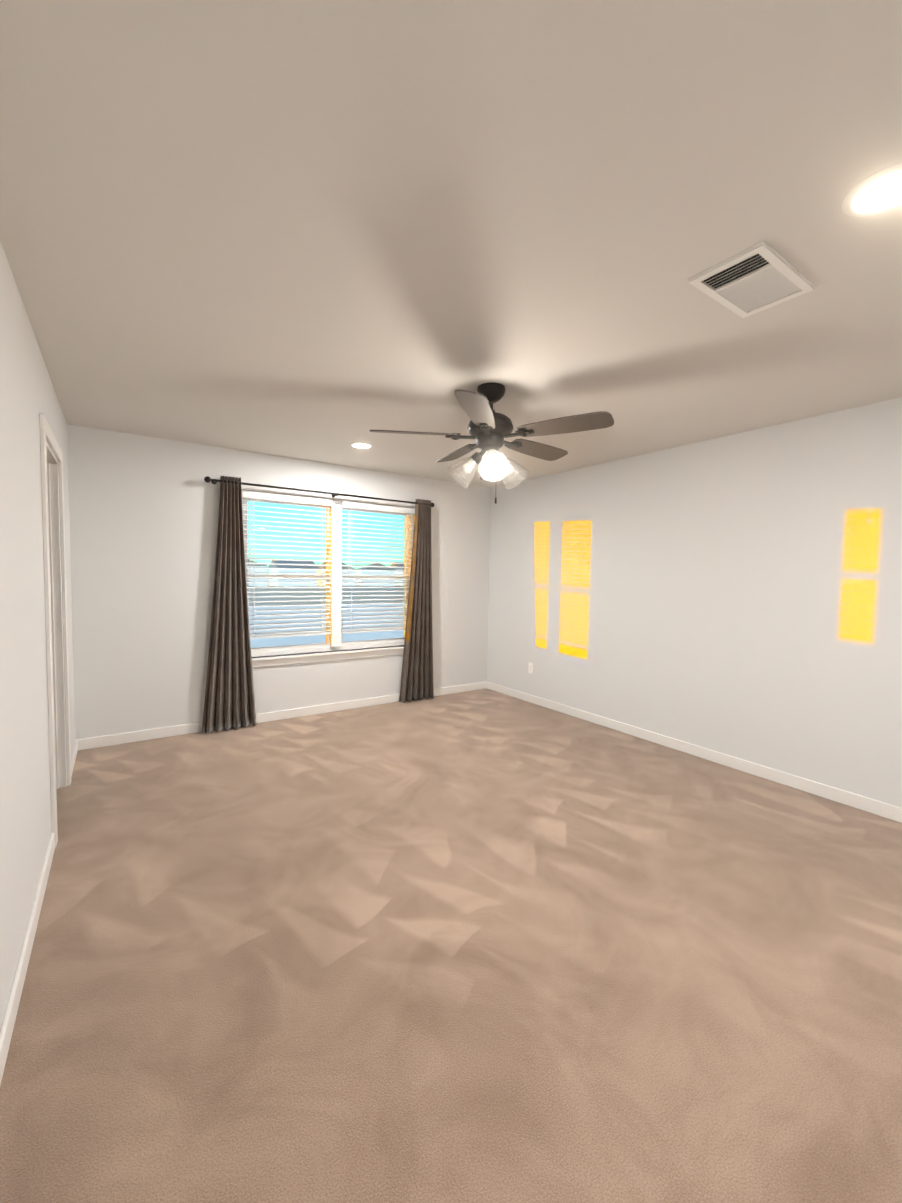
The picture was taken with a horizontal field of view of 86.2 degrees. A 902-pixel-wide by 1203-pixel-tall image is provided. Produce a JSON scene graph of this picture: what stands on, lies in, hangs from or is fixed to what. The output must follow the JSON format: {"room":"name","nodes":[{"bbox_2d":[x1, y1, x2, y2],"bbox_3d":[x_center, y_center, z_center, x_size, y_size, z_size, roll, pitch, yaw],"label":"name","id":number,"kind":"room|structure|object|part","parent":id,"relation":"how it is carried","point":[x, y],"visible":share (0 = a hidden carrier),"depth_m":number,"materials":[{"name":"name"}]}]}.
{"room":"empty bedroom","nodes":[
{"label":"empty bedroom","id":0,"kind":"room"},
{"bbox_2d":[0,241,74,1030],"bbox_3d":[-1.373,0.066,1.369,0.120,2.440,5.350,-1,4,-34],"label":"wall","id":1,"kind":"structure","parent":0,"point":[28,395],"depth_m":1.78,"materials":[{"name":"white paint"}]},
{"bbox_2d":[0,833,54,1084],"bbox_3d":[-0.901,1.283,0.837,0.013,0.085,3.745,-1,4,-34],"label":"baseboard","id":2,"kind":"structure","parent":1,"relation":"attached to","point":[10,1015],"depth_m":1.61,"materials":[{"name":"white wood"}]},
{"bbox_2d":[39,413,71,847],"bbox_3d":[-2.256,0.144,2.669,0.142,2.110,0.920,-1,4,-34],"label":"door frame","id":3,"kind":"structure","parent":1,"relation":"attached to","point":[53,524],"depth_m":2.96,"materials":[{"name":"white wood"}]},
{"bbox_2d":[71,739,79,776],"bbox_3d":[-2.657,1.112,3.391,0.013,0.085,0.605,-1,4,-34],"label":"baseboard","id":4,"kind":"structure","parent":1,"relation":"attached to","point":[76,748],"depth_m":3.47,"materials":[{"name":"white wood"}]},
{"bbox_2d":[67,424,490,739],"bbox_3d":[-1.230,-0.122,4.797,4.300,2.440,0.150,-1,4,-34],"label":"wall","id":5,"kind":"structure","parent":0,"point":[144,514],"depth_m":4.01,"materials":[{"name":"white paint"}]},
{"bbox_2d":[80,681,487,749],"bbox_3d":[-1.220,1.059,4.782,3.960,0.085,0.017,-1,4,-34],"label":"baseboard","id":6,"kind":"structure","parent":5,"relation":"attached to","point":[122,738],"depth_m":4.48,"materials":[{"name":"white wood"}]},
{"bbox_2d":[204,476,433,506],"bbox_3d":[-1.129,-1.033,4.647,2.251,0.052,0.111,-1,4,-34],"label":"curtain rod","id":7,"kind":"object","parent":5,"relation":"attached to","point":[207,479],"visible":0.88,"depth_m":4.47,"materials":[{"name":"black metal"}]},
{"bbox_2d":[202,475,256,732],"bbox_3d":[-1.912,0.024,4.149,0.443,2.173,0.094,-1,4,-34],"label":"curtain","id":8,"kind":"object","parent":7,"relation":"hanging from","point":[229,702],"visible":1,"depth_m":4.15,"materials":[{"name":"grey fabric"}]},
{"bbox_2d":[399,499,433,702],"bbox_3d":[-0.341,-0.009,5.224,0.442,2.173,0.094,-1,4,-34],"label":"curtain","id":9,"kind":"object","parent":7,"relation":"hanging from","point":[417,675],"visible":0.98,"depth_m":5.22,"materials":[{"name":"grey fabric"}]},
{"bbox_2d":[242,490,414,667],"bbox_3d":[-1.153,-0.211,4.822,1.850,1.582,0.183,-1,4,-34],"label":"window","id":10,"kind":"structure","parent":5,"relation":"in","point":[334,630],"depth_m":4.77,"materials":[{"name":"white plastic"}]},
{"bbox_3d":[-1.144,0.540,4.833,1.850,0.082,0.110,-1,4,-34],"label":"window sill","id":11,"kind":"part","parent":10,"relation":"part of","materials":[{"name":"white wood"}]},
{"bbox_2d":[0,688,901,1202],"bbox_3d":[0.304,1.308,2.605,4.300,0.120,5.650,-1,4,-34],"label":"floor","id":12,"kind":"structure","parent":0,"point":[482,946],"depth_m":1.67,"materials":[{"name":"carpet"}]},
{"bbox_2d":[0,0,901,486],"bbox_3d":[-0.972,-1.220,1.558,7.500,0.120,5.650,-1,4,-34],"label":"ceiling","id":13,"kind":"structure","parent":0,"point":[322,230],"depth_m":1.42,"materials":[{"name":"white paint"}]},
{"bbox_2d":[350,442,372,448],"bbox_3d":[-0.737,-1.285,3.970,0.190,0.009,0.190,-1,4,-34],"label":"recessed light","id":14,"kind":"object","parent":13,"relation":"in","point":[363,445],"visible":1,"depth_m":3.96,"materials":[{"name":"white"}]},
{"bbox_2d":[369,382,613,503],"bbox_3d":[0.236,-0.884,2.770,1.282,0.645,1.295,-1,4,-34],"label":"ceiling fan","id":15,"kind":"object","parent":13,"relation":"hanging from","point":[489,428],"visible":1,"depth_m":2.65,"materials":[{"name":"brown metal"}]},
{"bbox_2d":[687,241,815,317],"bbox_3d":[1.073,-1.129,1.718,0.408,0.011,0.248,-1,4,-34],"label":"ceiling vent","id":16,"kind":"object","parent":13,"relation":"in","point":[759,277],"visible":1,"depth_m":1.70,"materials":[{"name":"white metal"}]},
{"bbox_2d":[842,162,901,216],"bbox_3d":[1.174,-1.105,1.297,0.190,0.009,0.190,-1,4,-34],"label":"recessed light","id":17,"kind":"object","parent":13,"relation":"in","point":[879,191],"visible":1,"depth_m":1.31,"materials":[{"name":"white"}]},
{"bbox_2d":[487,397,901,807],"bbox_3d":[2.078,-0.002,3.646,0.150,2.440,5.500,-1,4,-34],"label":"wall","id":18,"kind":"structure","parent":0,"point":[738,595],"depth_m":3.54,"materials":[{"name":"white paint"}]},
{"bbox_2d":[528,663,532,673],"bbox_3d":[0.873,0.730,5.285,0.008,0.115,0.070,-1,4,-34],"label":"electrical outlet","id":19,"kind":"object","parent":18,"relation":"attached to","point":[530,667],"visible":1,"depth_m":5.28,"materials":[{"name":"white plastic"}]},
{"bbox_2d":[488,682,901,822],"bbox_3d":[1.947,1.171,3.726,0.017,0.085,5.350,-1,4,-34],"label":"baseboard","id":20,"kind":"structure","parent":18,"relation":"attached to","point":[806,785],"depth_m":3.55,"materials":[{"name":"white wood"}]},
{"label":"outside","id":21,"kind":"structure","parent":0,"visible":0},
{"bbox_2d":[249,579,404,604],"bbox_3d":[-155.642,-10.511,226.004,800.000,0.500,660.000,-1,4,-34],"label":"ground","id":22,"kind":"structure","parent":21,"point":[295,598],"depth_m":92.76,"materials":[{"name":"beige"}]},
{"bbox_2d":[248,559,266,585],"bbox_3d":[-64.940,-8.944,147.897,13.000,8.071,13.648,-2,4,-44],"label":"house","id":23,"kind":"structure","parent":22,"relation":"on","point":[260,570],"depth_m":145.55,"materials":[{"name":"white"}]},
{"bbox_2d":[269,560,317,585],"bbox_3d":[-50.911,-9.217,155.395,12.830,8.257,13.000,-1,4,-34],"label":"house","id":24,"kind":"structure","parent":22,"relation":"on","point":[292,566],"depth_m":151.46,"materials":[{"name":"white"}]},
{"bbox_2d":[249,604,404,647],"bbox_3d":[-8.099,1.935,20.175,42.800,2.400,15.800,-1,4,-34],"label":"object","id":25,"kind":"object","parent":22,"relation":"on","point":[355,637],"depth_m":17.95,"materials":[{"name":"white"}]},
{"bbox_2d":[317,562,355,585],"bbox_3d":[-42.400,-10.086,172.633,13.000,8.372,14.420,-1,4,-34],"label":"house","id":26,"kind":"structure","parent":22,"relation":"on","point":[324,571],"depth_m":168.09,"materials":[{"name":"white"}]},
{"bbox_2d":[356,563,394,585],"bbox_3d":[-28.289,-10.176,179.982,13.000,8.213,13.818,0,3,-19],"label":"house","id":27,"kind":"structure","parent":22,"relation":"on","point":[372,568],"depth_m":173.74,"materials":[{"name":"white"}]},
{"bbox_2d":[390,564,404,585],"bbox_3d":[-16.013,-10.980,191.032,14.834,9.009,13.000,-1,4,-34],"label":"house","id":28,"kind":"structure","parent":22,"relation":"on","point":[398,572],"depth_m":184.90,"materials":[{"name":"white"}]}
]}

